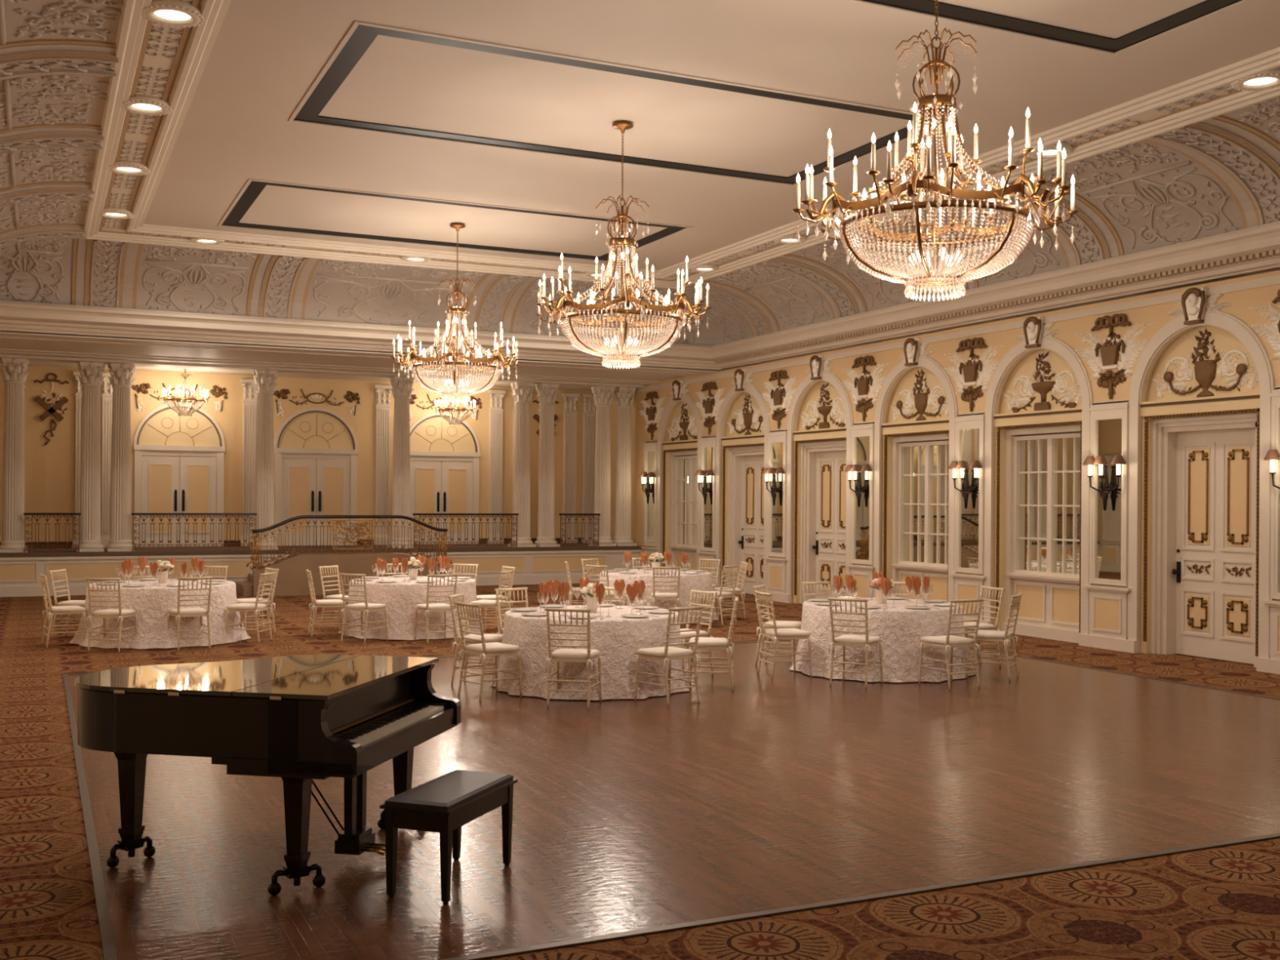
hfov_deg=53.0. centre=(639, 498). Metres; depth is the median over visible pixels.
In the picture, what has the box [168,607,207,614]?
seat cushion
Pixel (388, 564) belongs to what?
chair
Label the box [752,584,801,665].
chair
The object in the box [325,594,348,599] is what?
seat cushion
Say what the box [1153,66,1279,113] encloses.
trim
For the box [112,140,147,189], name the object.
trim
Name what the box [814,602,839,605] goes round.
dinner plate
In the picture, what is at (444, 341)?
candle
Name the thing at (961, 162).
candle
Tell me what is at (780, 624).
seat cushion
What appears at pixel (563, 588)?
folded napkin
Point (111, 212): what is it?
recessed light
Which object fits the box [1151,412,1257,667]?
door
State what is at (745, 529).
door
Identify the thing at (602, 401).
fluted column
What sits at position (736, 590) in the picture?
seat cushion
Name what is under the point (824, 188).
candle
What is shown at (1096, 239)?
trim
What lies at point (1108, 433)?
wall mirror
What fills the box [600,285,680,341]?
trim
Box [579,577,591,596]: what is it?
folded napkin
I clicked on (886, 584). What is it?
folded napkin
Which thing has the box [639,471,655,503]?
wall sconce
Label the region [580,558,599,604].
chair
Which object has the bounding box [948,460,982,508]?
wall sconce
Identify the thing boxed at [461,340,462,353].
candle
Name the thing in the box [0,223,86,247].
trim
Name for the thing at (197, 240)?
recessed light
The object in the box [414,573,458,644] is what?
chair
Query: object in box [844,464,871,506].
wall sconce
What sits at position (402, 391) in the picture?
fluted column
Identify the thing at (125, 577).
chair
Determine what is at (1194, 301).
mask
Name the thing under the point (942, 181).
candle
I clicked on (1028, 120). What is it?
candle
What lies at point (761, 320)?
trim
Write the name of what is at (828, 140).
candle
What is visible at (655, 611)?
dinner plate
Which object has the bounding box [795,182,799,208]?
candle
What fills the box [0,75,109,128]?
trim
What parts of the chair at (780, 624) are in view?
leg post, backrest, leg post, seat frame, leg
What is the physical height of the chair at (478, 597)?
0.936 m
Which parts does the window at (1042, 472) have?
sill, dado panel, pane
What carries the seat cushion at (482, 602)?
on the chair at (484, 603)
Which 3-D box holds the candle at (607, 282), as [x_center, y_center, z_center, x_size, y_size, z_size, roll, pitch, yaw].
[-0.362,-2.498,14.433,0.028,0.190,0.028,0,0,-13]
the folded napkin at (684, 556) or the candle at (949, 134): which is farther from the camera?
the folded napkin at (684, 556)
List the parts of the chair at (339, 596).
leg post, backrest, leg post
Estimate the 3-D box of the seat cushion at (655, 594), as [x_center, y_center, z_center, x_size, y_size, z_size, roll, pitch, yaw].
[0.393,1.489,19.827,0.433,0.063,0.402,0,0,-2]
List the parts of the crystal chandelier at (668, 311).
candle arm, candle arm, candle arm, candle arm, candle arm, candle arm, candle arm, candle arm, candle arm, candle arm, candle arm, candle arm, candle arm, bowl frame, crown, central stem, chain, candle arm, candle arm, candle arm, candle arm, candle arm, candle arm, candle arm, candle arm, candle arm, candle arm, candle arm, candle arm, candle arm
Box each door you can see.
[133,403,225,546]
[274,408,358,546]
[409,412,480,544]
[727,445,764,594]
[800,440,846,603]
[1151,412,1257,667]
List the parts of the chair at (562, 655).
leg post, leg, backrest, seat frame, leg post, leg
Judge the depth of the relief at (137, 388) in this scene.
28.14 m
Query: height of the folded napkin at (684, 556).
0.195 m
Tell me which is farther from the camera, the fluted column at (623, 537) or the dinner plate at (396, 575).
the fluted column at (623, 537)
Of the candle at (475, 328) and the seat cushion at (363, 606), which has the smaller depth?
the seat cushion at (363, 606)
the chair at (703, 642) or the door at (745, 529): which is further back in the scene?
the door at (745, 529)
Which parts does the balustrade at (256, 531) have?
rail, handrail, gilded panel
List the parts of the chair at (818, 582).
leg post, leg post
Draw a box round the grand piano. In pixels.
[74,654,461,895]
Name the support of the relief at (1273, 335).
attached to the wall at (1113, 615)
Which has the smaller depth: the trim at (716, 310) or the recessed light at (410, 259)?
the recessed light at (410, 259)
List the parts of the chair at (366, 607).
leg post, backrest, leg, seat frame, leg post, leg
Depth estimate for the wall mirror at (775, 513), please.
24.86 m
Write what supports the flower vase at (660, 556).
on the tablecloth at (702, 581)
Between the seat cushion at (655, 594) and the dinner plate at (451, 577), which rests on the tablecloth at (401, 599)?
the dinner plate at (451, 577)
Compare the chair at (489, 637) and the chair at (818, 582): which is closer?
the chair at (489, 637)
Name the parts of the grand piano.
leg, lid, leg, cheek arm, leg, cheek arm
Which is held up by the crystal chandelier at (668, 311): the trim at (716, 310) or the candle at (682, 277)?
the candle at (682, 277)
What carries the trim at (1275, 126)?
attached to the relief panel
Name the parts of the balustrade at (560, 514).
handrail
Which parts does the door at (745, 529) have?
handle, panel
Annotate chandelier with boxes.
[161,368,208,416]
[391,223,519,402]
[434,386,475,425]
[535,121,711,368]
[791,0,1079,301]
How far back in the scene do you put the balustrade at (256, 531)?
26.00 m
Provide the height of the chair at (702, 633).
0.936 m
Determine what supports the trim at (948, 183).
attached to the trim at (158, 61)
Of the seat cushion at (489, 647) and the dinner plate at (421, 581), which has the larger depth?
the dinner plate at (421, 581)
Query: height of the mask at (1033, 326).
0.445 m
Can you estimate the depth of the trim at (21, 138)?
14.08 m
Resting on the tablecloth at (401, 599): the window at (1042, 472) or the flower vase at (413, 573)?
the flower vase at (413, 573)
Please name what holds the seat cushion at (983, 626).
on the chair at (983, 626)
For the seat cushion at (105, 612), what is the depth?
16.13 m
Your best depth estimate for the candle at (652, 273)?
13.38 m
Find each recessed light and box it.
[97,207,135,219]
[107,160,151,175]
[121,95,172,115]
[141,0,204,27]
[189,236,224,244]
[400,255,431,262]
[584,271,606,278]
[690,264,719,272]
[773,234,806,244]
[882,195,919,205]
[1026,143,1073,159]
[1231,68,1279,91]
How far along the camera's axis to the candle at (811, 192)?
9.32 m
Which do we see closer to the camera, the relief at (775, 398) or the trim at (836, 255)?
the trim at (836, 255)
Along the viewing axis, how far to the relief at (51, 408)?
27.15 m
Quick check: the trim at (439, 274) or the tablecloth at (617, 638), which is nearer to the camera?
the tablecloth at (617, 638)
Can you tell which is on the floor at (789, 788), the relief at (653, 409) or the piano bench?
the piano bench
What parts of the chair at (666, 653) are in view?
leg, seat frame, leg post, leg, backrest, leg post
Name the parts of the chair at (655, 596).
leg post, seat frame, backrest, leg post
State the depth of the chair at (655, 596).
19.59 m
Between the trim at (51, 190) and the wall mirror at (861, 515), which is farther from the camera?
the wall mirror at (861, 515)
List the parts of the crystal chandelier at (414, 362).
candle arm, candle arm, candle arm, candle arm, candle arm, candle arm, bowl frame, central stem, crown, chain, candle arm, candle arm, candle arm, candle arm, candle arm, candle arm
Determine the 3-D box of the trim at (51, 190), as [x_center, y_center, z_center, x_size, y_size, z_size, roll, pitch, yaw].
[-8.053,-3.628,16.678,1.753,0.911,1.000,0,0,-25]
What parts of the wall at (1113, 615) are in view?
lintel moulding, gilt rope moulding, arch moulding, lintel moulding, gilt rope moulding, arch moulding, lintel moulding, arch moulding, gilt rope moulding, lintel moulding, arch moulding, gilt rope moulding, picture rail, lintel moulding, arch moulding, gilt rope moulding, lintel moulding, gilt rope moulding, arch moulding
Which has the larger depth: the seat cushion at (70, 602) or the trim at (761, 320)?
the trim at (761, 320)
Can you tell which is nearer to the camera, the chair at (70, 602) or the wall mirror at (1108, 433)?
the wall mirror at (1108, 433)
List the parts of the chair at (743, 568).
leg, leg post, backrest, leg post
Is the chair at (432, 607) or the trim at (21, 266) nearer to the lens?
the chair at (432, 607)
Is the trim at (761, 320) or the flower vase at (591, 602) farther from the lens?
the trim at (761, 320)
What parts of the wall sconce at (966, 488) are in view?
lamp shade, arm, lamp shade, arm, arm, lamp shade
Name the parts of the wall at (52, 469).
baseboard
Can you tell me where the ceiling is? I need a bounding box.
[143,0,1279,270]
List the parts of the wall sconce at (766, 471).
lamp shade, lamp shade, lamp shade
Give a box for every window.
[668,450,697,569]
[891,433,948,600]
[1001,424,1080,643]
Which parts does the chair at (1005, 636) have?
leg, leg, seat frame, leg post, backrest, leg post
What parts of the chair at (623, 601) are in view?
leg post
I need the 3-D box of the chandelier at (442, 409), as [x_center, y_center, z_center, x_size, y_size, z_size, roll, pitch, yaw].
[-4.286,-2.216,29.797,0.941,1.025,0.942,0,0,35]
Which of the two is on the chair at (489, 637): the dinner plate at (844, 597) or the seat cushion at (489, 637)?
the seat cushion at (489, 637)
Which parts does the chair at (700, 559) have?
backrest, leg post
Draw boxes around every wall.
[0,364,596,547]
[0,549,644,597]
[234,552,447,596]
[609,266,1279,674]
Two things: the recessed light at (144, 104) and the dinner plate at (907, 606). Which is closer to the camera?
the recessed light at (144, 104)
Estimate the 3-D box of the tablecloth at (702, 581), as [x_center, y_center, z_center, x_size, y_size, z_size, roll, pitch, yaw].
[0.263,1.580,20.996,2.076,0.760,2.086,0,0,-25]
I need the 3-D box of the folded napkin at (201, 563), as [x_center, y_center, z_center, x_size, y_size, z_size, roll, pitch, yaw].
[-6.003,0.940,17.564,0.083,0.201,0.128,0,0,-5]
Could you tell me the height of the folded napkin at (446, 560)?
0.212 m
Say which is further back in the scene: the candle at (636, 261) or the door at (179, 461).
the door at (179, 461)
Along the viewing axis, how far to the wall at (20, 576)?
26.43 m
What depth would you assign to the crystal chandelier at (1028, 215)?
8.98 m
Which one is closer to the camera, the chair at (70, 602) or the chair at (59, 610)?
the chair at (59, 610)
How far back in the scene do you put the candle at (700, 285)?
14.07 m
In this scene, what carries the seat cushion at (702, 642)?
on the chair at (703, 642)
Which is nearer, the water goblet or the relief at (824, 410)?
the water goblet
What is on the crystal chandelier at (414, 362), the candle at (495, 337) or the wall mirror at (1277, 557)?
the candle at (495, 337)
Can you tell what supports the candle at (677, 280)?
on the crystal chandelier at (668, 311)
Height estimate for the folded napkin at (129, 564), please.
0.216 m
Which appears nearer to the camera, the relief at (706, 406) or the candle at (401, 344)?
the candle at (401, 344)
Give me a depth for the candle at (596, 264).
14.17 m
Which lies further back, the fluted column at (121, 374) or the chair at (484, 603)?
the fluted column at (121, 374)
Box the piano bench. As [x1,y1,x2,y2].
[379,769,517,904]
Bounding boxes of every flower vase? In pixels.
[155,560,173,583]
[406,556,423,579]
[579,582,606,612]
[648,552,663,572]
[869,577,893,604]
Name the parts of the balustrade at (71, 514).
handrail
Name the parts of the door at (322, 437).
handle, fanlight panel, handle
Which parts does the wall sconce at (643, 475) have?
lamp shade, lamp shade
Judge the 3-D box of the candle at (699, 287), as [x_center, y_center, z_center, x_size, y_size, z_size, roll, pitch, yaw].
[0.626,-2.161,13.681,0.028,0.190,0.028,0,0,-35]
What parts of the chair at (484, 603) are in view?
leg, seat frame, leg post, backrest, leg post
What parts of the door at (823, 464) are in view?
handle, panel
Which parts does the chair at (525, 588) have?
leg post, backrest, leg post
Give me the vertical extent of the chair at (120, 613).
0.936 m
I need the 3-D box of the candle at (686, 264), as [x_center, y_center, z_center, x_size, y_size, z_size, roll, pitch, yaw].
[0.507,-2.442,13.877,0.028,0.210,0.028,0,0,2]
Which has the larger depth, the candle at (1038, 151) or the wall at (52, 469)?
the wall at (52, 469)
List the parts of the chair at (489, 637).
leg post, backrest, leg post, seat frame, leg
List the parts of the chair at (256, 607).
leg, leg, seat frame, leg post, backrest, leg post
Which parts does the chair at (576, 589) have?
leg post, leg post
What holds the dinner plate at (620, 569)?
on the tablecloth at (702, 581)
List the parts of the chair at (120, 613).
leg post, backrest, leg, seat frame, leg post, leg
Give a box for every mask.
[670,380,689,400]
[731,368,755,391]
[805,355,834,380]
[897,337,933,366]
[1013,315,1061,348]
[1167,287,1231,324]
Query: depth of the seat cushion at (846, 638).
13.56 m
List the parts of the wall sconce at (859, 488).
lamp shade, arm, arm, lamp shade, arm, lamp shade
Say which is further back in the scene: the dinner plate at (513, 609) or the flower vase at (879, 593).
the flower vase at (879, 593)
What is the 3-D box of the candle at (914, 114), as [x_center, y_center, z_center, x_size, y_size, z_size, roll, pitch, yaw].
[1.810,-2.433,8.463,0.028,0.210,0.028,0,0,-45]
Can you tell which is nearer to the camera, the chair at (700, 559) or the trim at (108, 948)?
the trim at (108, 948)
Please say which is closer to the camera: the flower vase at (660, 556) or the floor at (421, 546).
the flower vase at (660, 556)
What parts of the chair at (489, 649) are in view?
leg post, backrest, leg post, seat frame, leg, leg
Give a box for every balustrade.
[23,512,80,552]
[131,512,257,551]
[245,515,452,570]
[412,513,518,548]
[559,513,599,546]
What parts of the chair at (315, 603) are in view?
backrest, leg post, leg post, seat frame, leg, leg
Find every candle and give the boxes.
[392,344,395,356]
[397,338,399,351]
[400,342,402,355]
[408,324,410,338]
[412,335,414,348]
[435,334,436,346]
[443,340,445,353]
[445,324,447,336]
[453,322,454,336]
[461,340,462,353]
[464,324,466,337]
[471,334,472,347]
[474,326,476,338]
[494,337,496,349]
[500,326,502,340]
[506,344,508,356]
[512,341,514,353]
[515,346,517,359]
[537,297,540,313]
[538,286,541,303]
[542,280,545,297]
[551,283,553,300]
[558,271,560,290]
[560,259,563,278]
[568,273,570,290]
[595,262,597,279]
[601,271,604,288]
[606,268,608,284]
[608,259,612,276]
[614,278,617,296]
[626,253,628,273]
[635,260,637,276]
[640,279,642,297]
[645,264,648,280]
[651,271,653,289]
[676,275,679,293]
[680,275,684,293]
[685,262,688,281]
[694,288,697,304]
[697,286,700,303]
[699,283,702,300]
[706,289,708,306]
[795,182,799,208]
[804,173,808,199]
[808,174,813,199]
[822,216,826,229]
[823,186,826,210]
[826,138,831,167]
[828,155,832,182]
[853,164,857,191]
[871,142,875,170]
[886,151,891,179]
[894,141,898,166]
[906,130,911,156]
[912,112,916,142]
[919,198,922,222]
[920,147,924,173]
[926,146,930,175]
[938,213,942,236]
[940,178,944,186]
[947,126,951,152]
[951,134,955,163]
[959,146,963,168]
[972,210,975,226]
[973,133,977,159]
[976,180,981,190]
[1008,137,1013,165]
[1025,117,1030,147]
[1037,151,1039,175]
[1038,151,1042,180]
[1054,192,1058,217]
[1056,151,1061,177]
[1061,158,1066,186]
[1071,184,1075,209]
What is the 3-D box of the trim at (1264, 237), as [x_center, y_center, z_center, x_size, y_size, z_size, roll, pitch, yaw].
[0.644,-2.916,12.318,14.400,0.460,25.770,0,0,-25]
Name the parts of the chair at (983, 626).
seat frame, leg post, backrest, leg post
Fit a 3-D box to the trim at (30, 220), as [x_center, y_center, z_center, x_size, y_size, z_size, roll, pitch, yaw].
[-8.666,-3.644,17.933,1.827,0.927,1.864,0,0,-25]
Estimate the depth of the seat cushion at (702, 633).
14.08 m
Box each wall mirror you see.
[644,449,655,544]
[701,445,713,549]
[768,440,784,555]
[852,434,871,561]
[956,426,981,570]
[1092,416,1124,582]
[1274,405,1279,595]
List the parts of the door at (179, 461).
handle, fanlight panel, handle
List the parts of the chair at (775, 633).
leg post, backrest, leg post, seat frame, leg, leg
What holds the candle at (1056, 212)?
on the crystal chandelier at (1028, 215)
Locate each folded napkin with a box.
[121,560,125,575]
[124,559,133,575]
[137,556,146,572]
[149,562,158,577]
[167,558,175,572]
[181,561,186,576]
[191,557,199,572]
[197,560,204,574]
[376,557,382,571]
[378,559,386,573]
[391,557,399,570]
[400,557,408,573]
[417,555,426,568]
[426,557,436,573]
[438,555,445,569]
[444,556,450,571]
[538,582,551,601]
[549,579,559,598]
[557,582,569,603]
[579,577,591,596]
[595,582,604,604]
[613,579,625,598]
[624,553,631,565]
[626,583,638,603]
[634,580,645,599]
[640,553,648,565]
[663,551,669,563]
[665,552,671,565]
[681,553,688,565]
[833,575,843,592]
[844,573,853,591]
[849,578,856,595]
[872,571,884,589]
[880,577,891,595]
[905,575,912,591]
[911,576,921,595]
[922,575,929,593]
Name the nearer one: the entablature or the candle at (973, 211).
the candle at (973, 211)
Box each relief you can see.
[34,373,69,444]
[131,382,227,412]
[273,388,359,416]
[409,394,481,420]
[532,400,558,435]
[638,391,666,439]
[666,402,697,441]
[694,381,726,435]
[726,393,764,435]
[760,369,799,428]
[799,382,846,430]
[841,355,888,421]
[888,368,948,420]
[943,337,1004,411]
[1001,349,1081,413]
[1073,313,1153,399]
[1149,328,1258,397]
[1248,288,1279,360]
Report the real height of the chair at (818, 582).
0.936 m
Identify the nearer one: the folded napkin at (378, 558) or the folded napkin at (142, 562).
the folded napkin at (142, 562)
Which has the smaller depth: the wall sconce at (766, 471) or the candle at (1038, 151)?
the candle at (1038, 151)
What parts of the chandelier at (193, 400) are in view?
stem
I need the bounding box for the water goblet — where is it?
[615,591,623,608]
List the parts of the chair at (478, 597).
leg, backrest, leg post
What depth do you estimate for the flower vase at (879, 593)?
14.76 m
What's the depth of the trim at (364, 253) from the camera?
21.73 m
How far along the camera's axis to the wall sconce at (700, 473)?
27.33 m
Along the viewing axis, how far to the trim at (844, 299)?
21.79 m
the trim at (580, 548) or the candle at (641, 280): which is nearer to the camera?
the candle at (641, 280)
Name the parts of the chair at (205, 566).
leg post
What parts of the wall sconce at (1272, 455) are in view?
lamp shade, arm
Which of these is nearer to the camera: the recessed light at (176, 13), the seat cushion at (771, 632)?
the recessed light at (176, 13)
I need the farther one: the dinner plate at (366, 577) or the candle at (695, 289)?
the dinner plate at (366, 577)
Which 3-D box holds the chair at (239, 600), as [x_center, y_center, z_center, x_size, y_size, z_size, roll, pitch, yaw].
[-5.462,1.467,18.263,0.519,0.936,0.460,0,0,-39]
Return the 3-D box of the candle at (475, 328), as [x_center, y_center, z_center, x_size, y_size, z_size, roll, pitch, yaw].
[-2.502,-2.512,19.536,0.028,0.190,0.028,0,0,-28]
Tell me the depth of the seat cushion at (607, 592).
19.91 m
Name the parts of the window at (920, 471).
sill, dado panel, pane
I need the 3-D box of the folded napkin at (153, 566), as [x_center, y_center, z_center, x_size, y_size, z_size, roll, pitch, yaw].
[-6.431,0.944,17.003,0.124,0.194,0.081,0,0,19]
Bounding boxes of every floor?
[0,582,1279,959]
[27,542,637,552]
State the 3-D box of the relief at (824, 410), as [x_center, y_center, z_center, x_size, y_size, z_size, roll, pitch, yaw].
[3.411,-1.709,23.630,0.160,0.905,1.788,0,0,-28]
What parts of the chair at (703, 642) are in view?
leg, leg, seat frame, leg post, leg post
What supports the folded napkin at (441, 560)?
in the water goblet
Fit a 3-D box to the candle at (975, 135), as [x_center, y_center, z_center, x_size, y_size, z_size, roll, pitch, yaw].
[2.371,-2.479,9.073,0.028,0.190,0.028,0,0,0]
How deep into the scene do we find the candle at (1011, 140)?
8.34 m
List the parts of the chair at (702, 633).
leg, leg post, seat frame, backrest, leg post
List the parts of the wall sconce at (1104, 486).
lamp shade, arm, lamp shade, arm, arm, lamp shade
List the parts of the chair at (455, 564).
leg post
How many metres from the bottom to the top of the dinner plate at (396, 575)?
0.018 m
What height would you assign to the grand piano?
0.998 m
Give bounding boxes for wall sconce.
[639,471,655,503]
[694,470,714,504]
[761,467,785,506]
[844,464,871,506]
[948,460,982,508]
[1082,455,1125,511]
[1263,449,1279,488]
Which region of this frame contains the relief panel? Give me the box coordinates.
[0,0,1279,346]
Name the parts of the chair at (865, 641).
leg post, leg, backrest, seat frame, leg post, leg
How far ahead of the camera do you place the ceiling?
13.34 m
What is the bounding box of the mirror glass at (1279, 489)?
[1279,488,1279,592]
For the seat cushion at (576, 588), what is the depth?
20.71 m
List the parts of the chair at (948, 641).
leg, seat frame, leg post, leg, backrest, leg post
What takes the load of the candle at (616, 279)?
on the crystal chandelier at (668, 311)
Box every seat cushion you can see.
[48,605,85,612]
[57,600,85,606]
[92,608,136,616]
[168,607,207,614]
[226,603,266,609]
[236,597,270,603]
[313,599,343,605]
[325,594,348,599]
[346,602,386,609]
[416,603,450,609]
[458,633,502,643]
[466,642,520,653]
[469,600,505,605]
[476,595,505,599]
[551,648,599,658]
[572,586,594,591]
[592,591,626,596]
[636,646,693,657]
[651,592,677,597]
[680,628,707,636]
[688,637,727,646]
[698,591,732,596]
[712,587,741,592]
[763,620,801,628]
[764,628,810,636]
[834,634,880,644]
[920,635,973,644]
[964,622,995,630]
[968,629,1011,639]
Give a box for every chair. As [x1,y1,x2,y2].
[39,573,85,648]
[48,568,85,639]
[85,577,137,653]
[123,565,154,580]
[167,576,213,651]
[199,565,228,579]
[225,572,275,644]
[236,567,279,635]
[306,569,346,638]
[318,564,348,629]
[338,573,387,644]
[374,563,403,576]
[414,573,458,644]
[448,592,502,687]
[453,563,478,580]
[454,601,522,701]
[468,570,514,631]
[476,565,515,631]
[494,586,528,661]
[545,608,601,708]
[564,560,594,605]
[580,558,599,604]
[585,564,626,605]
[590,586,626,605]
[631,557,655,568]
[634,605,703,706]
[650,566,680,612]
[680,589,717,676]
[687,596,738,691]
[696,564,739,626]
[697,558,720,608]
[712,561,748,620]
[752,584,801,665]
[754,591,812,678]
[800,581,831,602]
[827,597,883,688]
[891,581,924,599]
[918,598,983,689]
[964,586,1004,667]
[966,593,1022,681]
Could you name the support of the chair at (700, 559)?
on the floor at (789, 788)
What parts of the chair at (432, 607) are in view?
leg, leg post, seat frame, backrest, leg, leg post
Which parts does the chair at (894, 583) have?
leg post, leg post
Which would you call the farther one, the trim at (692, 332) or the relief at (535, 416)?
the relief at (535, 416)
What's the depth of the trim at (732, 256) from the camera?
22.09 m
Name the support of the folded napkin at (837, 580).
in the water goblet
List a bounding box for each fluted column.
[0,357,29,552]
[75,361,105,551]
[106,363,135,551]
[249,369,278,550]
[386,376,414,548]
[507,382,535,546]
[532,382,559,546]
[588,386,616,546]
[613,386,636,546]
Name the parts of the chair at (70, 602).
leg post, backrest, leg post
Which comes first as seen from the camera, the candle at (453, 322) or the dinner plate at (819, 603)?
the dinner plate at (819, 603)
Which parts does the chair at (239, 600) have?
leg, leg post, backrest, leg post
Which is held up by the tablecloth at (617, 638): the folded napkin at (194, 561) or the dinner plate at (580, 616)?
the dinner plate at (580, 616)
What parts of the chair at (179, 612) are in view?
leg, leg post, seat frame, backrest, leg post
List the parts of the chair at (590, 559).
leg post, backrest, leg post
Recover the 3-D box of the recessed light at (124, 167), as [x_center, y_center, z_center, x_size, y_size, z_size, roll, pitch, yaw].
[-6.334,-4.087,15.926,0.540,0.062,0.540,0,0,-25]
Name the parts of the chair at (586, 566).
leg post, backrest, leg post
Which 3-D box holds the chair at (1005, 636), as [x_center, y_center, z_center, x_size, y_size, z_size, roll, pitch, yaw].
[3.941,1.524,14.268,0.519,0.936,0.460,0,0,29]
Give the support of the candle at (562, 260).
on the crystal chandelier at (668, 311)
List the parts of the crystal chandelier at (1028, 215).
bulb, bulb, bulb, candle arm, candle arm, candle arm, candle arm, bulb, candle arm, bulb, candle arm, candle arm, candle arm, bulb, candle arm, bulb, candle arm, bulb, candle arm, candle arm, bulb, candle arm, candle arm, bulb, candle arm, candle arm, bulb, bulb, bowl bulb, candle arm, candle arm, bulb, bowl bulb, candle arm, candle arm, bulb, bowl bulb, candle arm, candle arm, bulb, bulb, crown, central stem, chain, bowl frame, candle arm, bulb, bowl bulb, candle arm, bowl bulb, bulb, candle arm, candle arm, bulb, candle arm, bowl bulb, candle arm, candle arm, candle arm, bulb, bulb, candle arm, bulb, candle arm, candle arm, bulb, candle arm, bulb, candle arm, bulb, candle arm, bulb, candle arm, candle arm, candle arm, candle arm, bulb, candle arm, bulb, bulb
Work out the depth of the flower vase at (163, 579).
17.46 m
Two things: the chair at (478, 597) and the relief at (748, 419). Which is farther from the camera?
the relief at (748, 419)
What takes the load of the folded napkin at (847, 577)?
in the water goblet
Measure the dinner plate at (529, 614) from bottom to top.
0.018 m
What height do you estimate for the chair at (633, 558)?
0.936 m
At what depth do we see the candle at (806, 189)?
8.92 m
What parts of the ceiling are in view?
groove moulding, groove moulding, groove moulding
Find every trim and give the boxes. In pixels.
[0,0,124,44]
[0,39,118,79]
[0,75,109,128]
[0,123,103,155]
[0,147,95,188]
[0,181,93,208]
[0,200,88,230]
[0,221,1279,371]
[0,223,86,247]
[0,238,67,303]
[0,238,73,257]
[0,546,644,556]
[62,640,1279,959]
[71,238,142,309]
[102,0,1234,279]
[102,192,131,229]
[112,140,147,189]
[124,230,286,247]
[126,66,170,135]
[142,244,256,315]
[145,0,191,58]
[246,253,321,319]
[311,258,482,327]
[343,250,484,264]
[462,272,540,333]
[516,277,626,337]
[534,267,659,279]
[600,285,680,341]
[648,289,706,344]
[668,253,745,278]
[679,288,749,341]
[684,280,779,337]
[715,265,829,327]
[746,221,835,252]
[755,253,867,319]
[789,237,932,306]
[844,179,965,217]
[855,220,978,296]
[905,199,1060,281]
[979,119,1139,174]
[991,176,1124,267]
[1033,142,1238,248]
[1143,115,1279,228]
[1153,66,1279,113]
[1238,96,1279,138]
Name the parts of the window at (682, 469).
sill, dado panel, pane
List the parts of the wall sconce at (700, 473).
lamp shade, lamp shade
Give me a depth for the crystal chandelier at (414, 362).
19.30 m
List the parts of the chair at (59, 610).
leg post, backrest, leg post, seat frame, leg, leg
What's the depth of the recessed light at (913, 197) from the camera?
17.25 m
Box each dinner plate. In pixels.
[95,582,117,585]
[103,580,125,582]
[121,584,145,586]
[137,577,158,580]
[166,584,187,586]
[202,582,222,584]
[207,579,226,582]
[353,578,373,581]
[361,576,380,578]
[375,580,395,582]
[391,574,408,577]
[415,580,435,582]
[446,578,466,581]
[451,577,471,578]
[511,608,538,611]
[520,612,546,616]
[539,604,565,608]
[567,614,596,618]
[597,603,614,606]
[604,569,620,572]
[614,568,630,570]
[618,572,636,573]
[621,613,649,617]
[631,605,658,608]
[646,609,673,613]
[676,568,690,570]
[682,572,700,573]
[691,569,708,572]
[808,598,829,601]
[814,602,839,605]
[836,595,861,599]
[854,605,881,608]
[887,596,906,599]
[904,605,931,608]
[921,599,946,602]
[932,603,958,606]
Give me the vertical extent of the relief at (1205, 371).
0.861 m
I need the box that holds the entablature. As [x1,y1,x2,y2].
[0,328,720,391]
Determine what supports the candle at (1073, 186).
on the crystal chandelier at (1028, 215)
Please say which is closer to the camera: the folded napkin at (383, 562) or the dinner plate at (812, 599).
the dinner plate at (812, 599)
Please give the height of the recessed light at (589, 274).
0.062 m
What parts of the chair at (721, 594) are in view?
leg, seat frame, leg post, backrest, leg post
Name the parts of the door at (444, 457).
handle, fanlight panel, handle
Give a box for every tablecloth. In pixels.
[69,578,251,648]
[338,576,480,639]
[489,604,689,700]
[598,568,718,622]
[789,597,976,682]
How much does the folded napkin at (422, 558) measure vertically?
0.211 m
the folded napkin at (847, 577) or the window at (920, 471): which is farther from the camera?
the window at (920, 471)
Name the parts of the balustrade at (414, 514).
handrail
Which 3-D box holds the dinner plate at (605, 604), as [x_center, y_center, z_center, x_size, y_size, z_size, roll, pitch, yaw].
[-0.424,1.179,14.162,0.294,0.018,0.294,0,0,-25]
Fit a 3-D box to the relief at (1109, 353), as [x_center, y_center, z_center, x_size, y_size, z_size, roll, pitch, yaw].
[6.284,-1.890,17.162,0.100,1.124,1.561,0,0,-25]
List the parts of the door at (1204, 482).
handle, panel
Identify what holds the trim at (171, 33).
attached to the trim at (158, 61)
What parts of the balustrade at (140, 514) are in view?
handrail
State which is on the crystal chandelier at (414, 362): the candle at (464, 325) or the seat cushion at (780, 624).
the candle at (464, 325)

